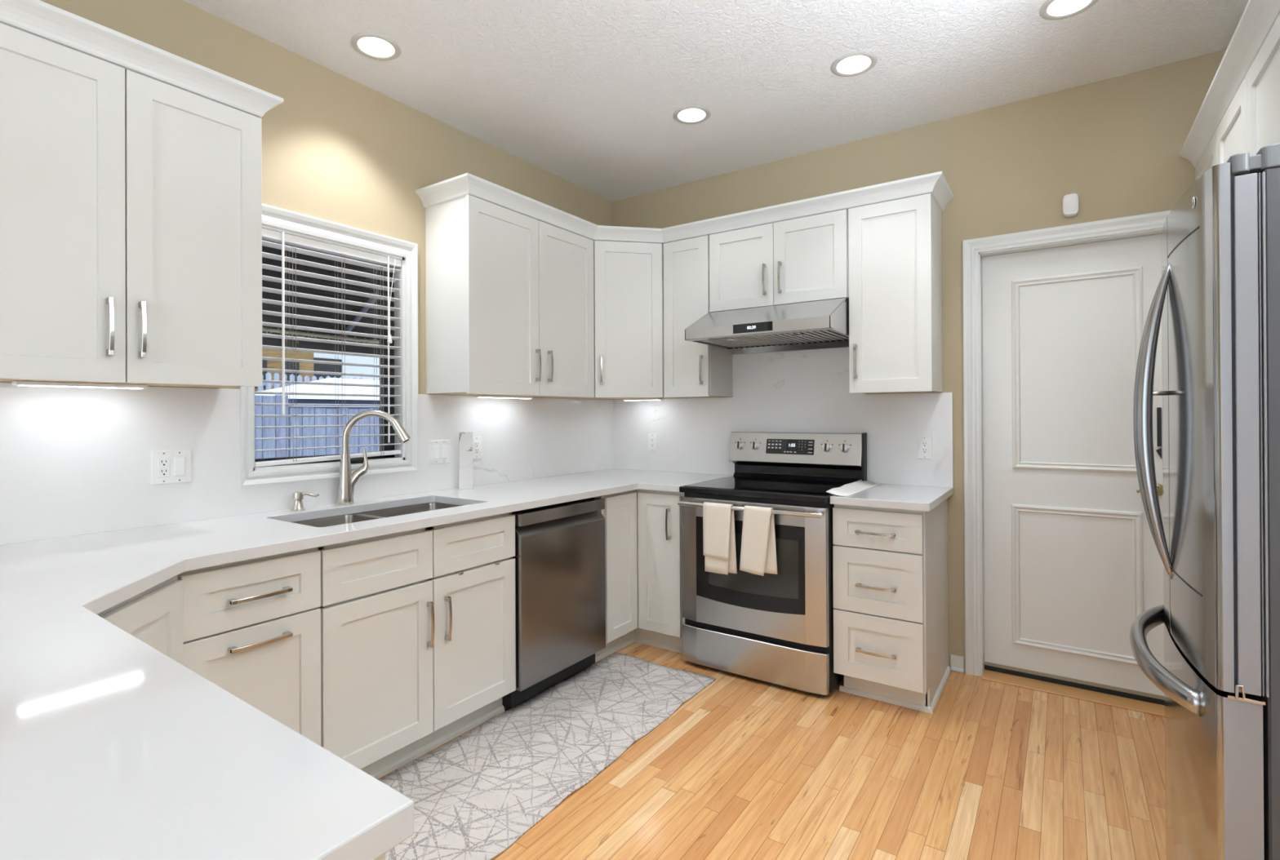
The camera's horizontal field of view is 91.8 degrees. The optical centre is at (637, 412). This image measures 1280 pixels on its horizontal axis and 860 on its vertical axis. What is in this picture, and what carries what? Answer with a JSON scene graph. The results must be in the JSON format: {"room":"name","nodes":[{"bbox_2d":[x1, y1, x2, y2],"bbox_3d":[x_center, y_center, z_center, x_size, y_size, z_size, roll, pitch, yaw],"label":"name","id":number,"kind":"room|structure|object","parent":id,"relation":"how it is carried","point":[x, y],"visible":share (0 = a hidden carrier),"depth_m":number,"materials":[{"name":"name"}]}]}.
{"room":"kitchen","nodes":[
{"label":"kitchen","id":0,"kind":"room"},
{"bbox_2d":[4,0,612,399],"bbox_3d":[-2.171,-0.059,1.516,0.150,2.816,7.150,0,0,34],"label":"wall","id":1,"kind":"structure","parent":0,"point":[337,148],"depth_m":2.67,"materials":[{"name":"beige paint"}]},
{"bbox_2d":[0,22,262,388],"bbox_3d":[-1.612,-0.550,1.885,0.358,0.924,0.748,0,0,34],"label":"upper cabinet","id":2,"kind":"object","parent":1,"relation":"attached to","point":[131,202],"visible":1,"depth_m":1.80,"materials":[{"name":"white paint"}]},
{"bbox_2d":[11,380,147,389],"bbox_3d":[-1.673,-0.084,1.872,0.044,0.014,0.305,0,0,34],"label":"light","id":3,"kind":"object","parent":2,"relation":"attached to","point":[33,384],"visible":1,"depth_m":1.85,"materials":[{"name":"white plastic"}]},
{"bbox_2d":[17,385,142,389],"bbox_3d":[-1.673,-0.078,1.872,0.032,0.002,0.281,0,0,34],"label":"diffuser","id":4,"kind":"object","parent":3,"relation":"attached to","point":[130,387],"depth_m":1.89,"materials":[{"name":"white plastic"}]},
{"bbox_2d":[0,0,284,118],"bbox_3d":[-1.812,-1.041,1.584,0.376,0.071,1.568,0,0,34],"label":"crown molding","id":5,"kind":"structure","parent":1,"relation":"attached to","point":[38,18],"depth_m":1.80,"materials":[{"name":"white paint"}]},
{"bbox_2d":[0,382,613,545],"bbox_3d":[-1.280,0.147,2.663,0.020,0.474,3.950,0,0,34],"label":"backsplash","id":6,"kind":"structure","parent":1,"relation":"attached to","point":[74,461],"depth_m":2.18,"materials":[{"name":"stone"}]},
{"bbox_2d":[151,449,191,484],"bbox_3d":[-1.614,0.188,2.147,0.013,0.114,0.117,0,0,34],"label":"outlet plate","id":7,"kind":"object","parent":6,"relation":"attached to","point":[167,467],"visible":1,"depth_m":2.15,"materials":[{"name":"white plastic"}]},
{"bbox_2d":[158,457,169,477],"bbox_3d":[-1.627,0.188,2.128,0.002,0.067,0.033,0,0,34],"label":"receptacle","id":8,"kind":"object","parent":7,"relation":"attached to","point":[163,463],"depth_m":2.13,"materials":[{"name":"grey plastic"}]},
{"bbox_2d":[429,440,449,464],"bbox_3d":[-0.980,0.193,3.073,0.013,0.114,0.119,0,0,34],"label":"switch plate","id":9,"kind":"object","parent":6,"relation":"attached to","point":[439,451],"visible":1,"depth_m":3.07,"materials":[{"name":"white plastic"}]},
{"bbox_2d":[472,436,481,458],"bbox_3d":[-0.851,0.183,3.265,0.008,0.116,0.072,0,0,34],"label":"outlet plate","id":10,"kind":"object","parent":6,"relation":"attached to","point":[477,441],"visible":0.88,"depth_m":3.27,"materials":[{"name":"white plastic"}]},
{"bbox_2d":[474,441,479,454],"bbox_3d":[-0.849,0.183,3.264,0.002,0.067,0.033,0,0,34],"label":"receptacle","id":11,"kind":"object","parent":10,"relation":"attached to","point":[476,443],"depth_m":3.26,"materials":[{"name":"grey plastic"}]},
{"bbox_2d":[262,245,379,355],"bbox_3d":[-1.556,-0.802,3.583,1.161,0.830,3.156,0,0,34],"label":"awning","id":12,"kind":"object","parent":1,"relation":"attached to","point":[268,307],"visible":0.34,"depth_m":3.71,"materials":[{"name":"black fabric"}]},
{"bbox_2d":[237,203,418,487],"bbox_3d":[-1.284,-0.266,2.659,0.024,1.090,0.778,0,0,34],"label":"trim","id":13,"kind":"structure","parent":1,"relation":"attached to","point":[273,216],"depth_m":2.72,"materials":[{"name":"white paint"}]},
{"bbox_2d":[350,457,363,463],"bbox_3d":[-1.236,0.210,2.731,0.025,0.025,0.070,0,0,34],"label":"tool","id":14,"kind":"object","parent":13,"relation":"on","point":[358,460],"visible":0.62,"depth_m":2.72,"materials":[{"name":"black"}]},
{"bbox_2d":[253,224,404,471],"bbox_3d":[-1.354,-0.256,2.701,0.140,0.959,0.675,0,0,34],"label":"window","id":15,"kind":"structure","parent":1,"relation":"in","point":[400,304],"depth_m":2.93,"materials":[{"name":"white paint"}]},
{"bbox_2d":[254,228,401,466],"bbox_3d":[-1.312,-0.256,2.672,0.075,0.933,0.647,0,0,34],"label":"window blind","id":16,"kind":"object","parent":15,"relation":"attached to","point":[285,239],"visible":0.81,"depth_m":2.64,"materials":[{"name":"white plastic"}]},
{"bbox_2d":[425,194,594,398],"bbox_3d":[-0.636,-0.551,3.311,0.358,0.924,0.928,0,0,34],"label":"upper cabinet","id":17,"kind":"object","parent":1,"relation":"attached to","point":[509,294],"visible":1,"depth_m":3.04,"materials":[{"name":"white paint"}]},
{"bbox_2d":[475,395,533,399],"bbox_3d":[-0.701,-0.084,3.291,0.044,0.014,0.370,0,0,34],"label":"light","id":18,"kind":"object","parent":17,"relation":"attached to","point":[477,396],"visible":0.97,"depth_m":3.25,"materials":[{"name":"white plastic"}]},
{"bbox_2d":[480,397,531,399],"bbox_3d":[-0.701,-0.078,3.291,0.032,0.002,0.346,0,0,34],"label":"diffuser","id":19,"kind":"object","parent":18,"relation":"attached to","point":[480,397],"depth_m":3.32,"materials":[{"name":"white plastic"}]},
{"bbox_2d":[415,171,954,244],"bbox_3d":[0.251,-1.046,3.245,2.655,0.071,0.920,0,0,0],"label":"crown molding","id":20,"kind":"structure","parent":17,"relation":"attached to","point":[935,184],"depth_m":3.12,"materials":[{"name":"white paint"}]},
{"bbox_2d":[182,0,1248,201],"bbox_3d":[-0.665,-1.477,0.393,3.660,0.001,7.040,0,0,34],"label":"ceiling","id":21,"kind":"structure","parent":0,"point":[586,93],"depth_m":2.60,"materials":[{"name":"white paint"}]},
{"bbox_2d":[350,32,400,60],"bbox_3d":[-1.050,-1.516,2.487,0.187,0.106,0.187,0,0,34],"label":"recessed light","id":22,"kind":"object","parent":21,"relation":"in","point":[371,45],"visible":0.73,"depth_m":2.52,"materials":[{"name":"grey plastic"}]},
{"bbox_2d":[672,105,711,124],"bbox_3d":[0.265,-1.521,3.065,0.187,0.106,0.187,0,0,34],"label":"recessed light","id":23,"kind":"object","parent":21,"relation":"in","point":[691,114],"visible":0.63,"depth_m":3.11,"materials":[{"name":"white plastic"}]},
{"bbox_2d":[831,51,877,76],"bbox_3d":[0.914,-1.525,2.628,0.187,0.106,0.187,0,0,34],"label":"recessed light","id":24,"kind":"object","parent":21,"relation":"in","point":[857,63],"visible":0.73,"depth_m":2.66,"materials":[{"name":"white plastic"}]},
{"bbox_2d":[1039,0,1097,19],"bbox_3d":[1.561,-1.529,2.242,0.187,0.106,0.187,0,0,34],"label":"recessed light","id":25,"kind":"object","parent":21,"relation":"in","point":[1050,9],"visible":1,"depth_m":2.30,"materials":[{"name":"white plastic"}]},
{"bbox_2d":[377,642,1166,859],"bbox_3d":[-0.595,1.329,0.467,3.660,0.080,7.200,0,0,34],"label":"floor","id":26,"kind":"structure","parent":0,"point":[745,768],"depth_m":2.14,"materials":[{"name":"brown wood"}]},
{"bbox_2d":[97,575,182,665],"bbox_3d":[-1.604,0.857,1.357,0.914,0.879,0.928,0,0,34],"label":"base cabinet","id":27,"kind":"object","parent":26,"relation":"on","point":[153,616],"visible":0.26,"depth_m":1.53,"materials":[{"name":"white paint"}]},
{"bbox_2d":[177,547,321,746],"bbox_3d":[-1.347,0.857,1.964,0.653,0.879,0.380,0,0,34],"label":"base cabinet","id":28,"kind":"object","parent":26,"relation":"on","point":[251,628],"visible":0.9,"depth_m":1.82,"materials":[{"name":"white paint"}]},
{"bbox_2d":[375,853,385,859],"bbox_3d":[-0.870,0.851,0.651,1.104,0.880,0.632,0,0,34],"label":"base cabinet","id":29,"kind":"object","parent":26,"relation":"on","point":[383,857],"visible":0.02,"depth_m":0.59,"materials":[{"name":"white paint"}]},
{"bbox_2d":[317,512,515,779],"bbox_3d":[-1.001,0.857,2.469,0.654,0.880,0.842,0,0,34],"label":"base cabinet","id":30,"kind":"object","parent":26,"relation":"on","point":[418,630],"visible":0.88,"depth_m":2.25,"materials":[{"name":"white paint"}]},
{"bbox_2d":[378,653,715,859],"bbox_3d":[-0.383,1.287,2.388,0.637,0.012,1.870,0,0,34],"label":"runner rug","id":31,"kind":"object","parent":26,"relation":"on","point":[477,793],"visible":0.9,"depth_m":2.31,"materials":[{"name":"white fabric"}]},
{"bbox_2d":[502,497,605,711],"bbox_3d":[-0.580,0.860,3.055,0.605,0.872,0.594,0,0,34],"label":"dishwasher","id":32,"kind":"object","parent":26,"relation":"on","point":[560,566],"visible":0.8,"depth_m":2.84,"materials":[{"name":"silver metal"}]},
{"bbox_2d":[594,489,684,662],"bbox_3d":[-0.046,0.856,3.634,0.912,0.879,0.915,0,0,34],"label":"base cabinet","id":33,"kind":"object","parent":26,"relation":"on","point":[643,527],"visible":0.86,"depth_m":3.33,"materials":[{"name":"white paint"}]},
{"bbox_2d":[0,468,733,859],"bbox_3d":[-0.440,0.396,2.088,2.055,0.034,3.950,0,0,34],"label":"countertop","id":34,"kind":"structure","parent":33,"relation":"on","point":[112,748],"depth_m":0.74,"materials":[{"name":"stone"}]},
{"bbox_2d":[291,491,319,511],"bbox_3d":[-1.317,0.347,2.453,0.099,0.073,0.049,0,0,-27],"label":"soap dispenser","id":35,"kind":"object","parent":34,"relation":"on","point":[297,497],"visible":1,"depth_m":2.43,"materials":[{"name":"silver metal"}]},
{"bbox_2d":[337,409,410,505],"bbox_3d":[-1.123,0.185,2.647,0.292,0.397,0.087,0,0,-14],"label":"kitchen faucet","id":36,"kind":"object","parent":34,"relation":"on","point":[348,480],"visible":1,"depth_m":2.60,"materials":[{"name":"silver metal"}]},
{"bbox_2d":[292,502,460,527],"bbox_3d":[-1.003,0.524,2.475,0.430,0.212,0.780,0,0,34],"label":"sink","id":37,"kind":"object","parent":34,"relation":"in","point":[372,515],"visible":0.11,"depth_m":2.62,"materials":[{"name":"silver metal"}]},
{"bbox_2d":[458,432,473,489],"bbox_3d":[-0.864,0.241,3.117,0.067,0.286,0.020,0,0,-21],"label":"quartz offcut","id":38,"kind":"object","parent":34,"relation":"on","point":[465,456],"visible":1,"depth_m":3.11,"materials":[{"name":"white stone"}]},
{"bbox_2d":[677,431,866,696],"bbox_3d":[0.699,0.700,3.221,0.770,1.182,0.734,0,0,34],"label":"electric range","id":39,"kind":"object","parent":26,"relation":"on","point":[777,629],"visible":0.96,"depth_m":2.99,"materials":[{"name":"silver metal"}]},
{"bbox_2d":[702,502,737,575],"bbox_3d":[0.395,0.607,3.001,0.162,0.338,0.048,0,0,34],"label":"dish towel","id":40,"kind":"object","parent":39,"relation":"hanging from","point":[719,552],"visible":1,"depth_m":2.98,"materials":[{"name":"beige fabric"}]},
{"bbox_2d":[739,506,777,576],"bbox_3d":[0.559,0.595,2.889,0.170,0.316,0.048,0,0,34],"label":"dish towel","id":41,"kind":"object","parent":39,"relation":"hanging from","point":[758,549],"visible":1,"depth_m":2.87,"materials":[{"name":"beige fabric"}]},
{"bbox_2d":[679,475,849,503],"bbox_3d":[0.710,0.391,3.243,0.766,0.032,0.655,0,0,34],"label":"cooktop","id":42,"kind":"object","parent":39,"relation":"in","point":[772,489],"depth_m":3.12,"materials":[{"name":"black glass"}]},
{"bbox_2d":[832,498,951,714],"bbox_3d":[1.216,0.848,2.941,0.394,0.879,0.673,0,0,34],"label":"base cabinet","id":43,"kind":"object","parent":26,"relation":"on","point":[891,576],"visible":0.98,"depth_m":2.71,"materials":[{"name":"white paint"}]},
{"bbox_2d":[826,479,953,511],"bbox_3d":[1.207,0.379,2.944,0.434,0.058,0.676,0,0,34],"label":"countertop","id":44,"kind":"structure","parent":43,"relation":"on","point":[903,497],"depth_m":2.79,"materials":[{"name":"stone"}]},
{"bbox_2d":[981,669,1164,717],"bbox_3d":[1.999,1.280,2.876,0.697,0.006,0.195,0,0,34],"label":"threshold","id":45,"kind":"object","parent":26,"relation":"on","point":[1140,706],"depth_m":2.82,"materials":[{"name":"brown wood"}]},
{"bbox_2d":[1129,143,1279,859],"bbox_3d":[1.656,0.378,1.378,0.883,1.806,0.766,0,0,34],"label":"refrigerator","id":46,"kind":"object","parent":26,"relation":"on","point":[1216,299],"visible":1,"depth_m":1.25,"materials":[{"name":"grey metal"}]},
{"bbox_2d":[612,49,1226,672],"bbox_3d":[1.424,-0.070,3.296,3.770,2.816,0.150,0,0,34],"label":"wall","id":47,"kind":"structure","parent":0,"point":[1116,144],"depth_m":3.00,"materials":[{"name":"beige paint"}]},
{"bbox_2d":[559,240,684,399],"bbox_3d":[-0.097,-0.551,3.872,0.614,0.924,0.617,0,0,34],"label":"upper cabinet","id":48,"kind":"object","parent":47,"relation":"attached to","point":[628,277],"visible":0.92,"depth_m":3.65,"materials":[{"name":"white paint"}]},
{"bbox_2d":[622,398,662,400],"bbox_3d":[0.026,-0.085,3.981,0.280,0.014,0.044,0,0,34],"label":"light","id":49,"kind":"object","parent":48,"relation":"attached to","point":[630,399],"visible":0.97,"depth_m":3.95,"materials":[{"name":"white plastic"}]},
{"bbox_2d":[663,235,733,398],"bbox_3d":[0.355,-0.554,3.719,0.308,0.924,0.358,0,0,34],"label":"upper cabinet","id":50,"kind":"object","parent":47,"relation":"attached to","point":[691,370],"visible":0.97,"depth_m":3.61,"materials":[{"name":"white paint"}]},
{"bbox_2d":[684,297,848,355],"bbox_3d":[0.728,-0.461,3.303,0.773,0.214,0.580,0,0,34],"label":"range hood","id":51,"kind":"object","parent":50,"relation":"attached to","point":[727,330],"visible":0.98,"depth_m":3.17,"materials":[{"name":"silver metal"}]},
{"bbox_2d":[739,329,840,342],"bbox_3d":[0.730,-0.424,3.305,0.759,0.006,0.500,0,0,34],"label":"filter","id":52,"kind":"object","parent":51,"relation":"on","point":[828,330],"depth_m":3.36,"materials":[{"name":"silver metal"}]},
{"bbox_2d":[709,208,848,312],"bbox_3d":[0.802,-0.795,3.413,0.778,0.448,0.358,0,0,34],"label":"upper cabinet","id":53,"kind":"object","parent":47,"relation":"attached to","point":[802,260],"visible":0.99,"depth_m":3.27,"materials":[{"name":"white paint"}]},
{"bbox_2d":[613,334,953,487],"bbox_3d":[0.703,-0.096,3.687,2.100,0.948,0.020,0,0,34],"label":"backsplash","id":54,"kind":"structure","parent":47,"relation":"attached to","point":[802,391],"depth_m":3.56,"materials":[{"name":"stone"}]},
{"bbox_2d":[648,433,657,452],"bbox_3d":[0.097,0.196,4.085,0.070,0.118,0.008,0,0,34],"label":"outlet plate","id":55,"kind":"object","parent":54,"relation":"attached to","point":[652,437],"visible":1,"depth_m":4.08,"materials":[{"name":"white plastic"}]},
{"bbox_2d":[650,437,654,448],"bbox_3d":[0.095,0.196,4.083,0.033,0.067,0.002,0,0,34],"label":"receptacle","id":56,"kind":"object","parent":55,"relation":"attached to","point":[652,439],"depth_m":4.08,"materials":[{"name":"white plastic"}]},
{"bbox_2d":[917,435,932,459],"bbox_3d":[1.458,0.176,3.153,0.070,0.116,0.008,0,0,34],"label":"outlet plate","id":57,"kind":"object","parent":54,"relation":"attached to","point":[924,442],"visible":1,"depth_m":3.15,"materials":[{"name":"white plastic"}]},
{"bbox_2d":[920,440,928,453],"bbox_3d":[1.457,0.176,3.151,0.033,0.067,0.002,0,0,34],"label":"receptacle","id":58,"kind":"object","parent":57,"relation":"attached to","point":[924,444],"depth_m":3.15,"materials":[{"name":"white plastic"}]},
{"bbox_2d":[848,193,942,394],"bbox_3d":[1.280,-0.560,3.086,0.376,0.924,0.358,0,0,34],"label":"upper cabinet","id":59,"kind":"object","parent":47,"relation":"attached to","point":[895,246],"visible":1,"depth_m":2.97,"materials":[{"name":"white paint"}]},
{"bbox_2d":[951,654,964,670],"bbox_3d":[1.590,1.248,3.086,0.058,0.075,0.010,0,0,34],"label":"baseboard","id":60,"kind":"structure","parent":47,"relation":"attached to","point":[957,661],"depth_m":3.08,"materials":[{"name":"white paint"}]},
{"bbox_2d":[951,666,964,673],"bbox_3d":[1.586,1.276,3.075,0.056,0.020,0.012,0,0,34],"label":"trim","id":61,"kind":"structure","parent":47,"relation":"attached to","point":[953,669],"depth_m":3.07,"materials":[{"name":"white paint"}]},
{"bbox_2d":[962,209,1171,676],"bbox_3d":[2.000,0.214,2.888,0.841,2.138,0.172,0,0,34],"label":"trim","id":62,"kind":"structure","parent":47,"relation":"attached to","point":[1149,224],"depth_m":3.03,"materials":[{"name":"white paint"}]},
{"bbox_2d":[1062,193,1079,217],"bbox_3d":[1.960,-0.942,2.809,0.061,0.098,0.049,0,0,34],"label":"sensor","id":63,"kind":"object","parent":47,"relation":"attached to","point":[1070,202],"visible":1,"depth_m":2.79,"materials":[{"name":"white plastic"}]},
{"bbox_2d":[982,234,1164,705],"bbox_3d":[1.998,0.251,2.885,0.701,2.058,0.100,0,0,34],"label":"door","id":64,"kind":"structure","parent":47,"relation":"in","point":[1072,558],"depth_m":2.89,"materials":[{"name":"white paint"}]},
{"bbox_3d":[0.898,-0.080,-0.676,0.150,2.816,7.000,0,0,34],"label":"wall","id":65,"kind":"structure","parent":0,"visible":0},
{"bbox_2d":[1179,57,1246,181],"bbox_3d":[2.301,-0.827,2.076,0.634,0.534,0.870,0,0,34],"label":"upper cabinet","id":66,"kind":"object","parent":65,"relation":"attached to","point":[1218,131],"visible":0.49,"depth_m":2.12,"materials":[{"name":"white paint"}]},
{"bbox_2d":[1223,0,1279,155],"bbox_3d":[1.792,-0.827,1.334,0.634,0.534,0.930,0,0,34],"label":"upper cabinet","id":67,"kind":"object","parent":65,"relation":"attached to","point":[1254,46],"visible":0.72,"depth_m":1.72,"materials":[{"name":"white paint"}]},
{"label":"outside","id":68,"kind":"structure","parent":0,"visible":0},
{"bbox_3d":[-13.908,1.870,19.764,39.840,0.080,70.000,0,0,34],"label":"ground","id":69,"kind":"structure","parent":68,"visible":0},
{"bbox_2d":[254,395,288,458],"bbox_3d":[-4.941,0.769,6.210,0.064,1.955,2.766,0,0,34],"label":"fence","id":70,"kind":"object","parent":69,"relation":"on","point":[259,410],"visible":0.07,"depth_m":7.17,"materials":[{"name":"blue wood"}]},
{"bbox_2d":[254,348,313,391],"bbox_3d":[-10.667,-0.816,12.878,3.400,5.220,6.900,0,0,34],"label":"gabled house","id":71,"kind":"structure","parent":69,"relation":"on","point":[267,364],"depth_m":14.12,"materials":[{"name":"brown wood"}]},
{"bbox_2d":[254,377,379,457],"bbox_3d":[-4.623,0.598,10.388,2.470,2.320,3.580,0,0,34],"label":"garden shed","id":72,"kind":"object","parent":69,"relation":"on","point":[296,399],"visible":0.16,"depth_m":9.18,"materials":[{"name":"white"}]},
{"bbox_2d":[257,372,379,391],"bbox_3d":[-5.354,0.526,12.694,0.060,2.485,14.000,0,0,34],"label":"picket fence","id":73,"kind":"object","parent":69,"relation":"on","point":[276,376],"visible":0.07,"depth_m":11.14,"materials":[{"name":"white wood"}]},
{"bbox_2d":[288,405,379,457],"bbox_3d":[-2.649,0.823,9.526,0.100,1.845,5.248,0,0,34],"label":"fence","id":74,"kind":"object","parent":69,"relation":"on","point":[298,421],"visible":0.1,"depth_m":7.72,"materials":[{"name":"blue wood"}]},
{"bbox_2d":[313,352,379,380],"bbox_3d":[-9.422,-1.991,23.115,6.100,7.620,12.000,0,0,34],"label":"house","id":75,"kind":"structure","parent":69,"relation":"on","point":[317,357],"depth_m":18.95,"materials":[{"name":"white"}]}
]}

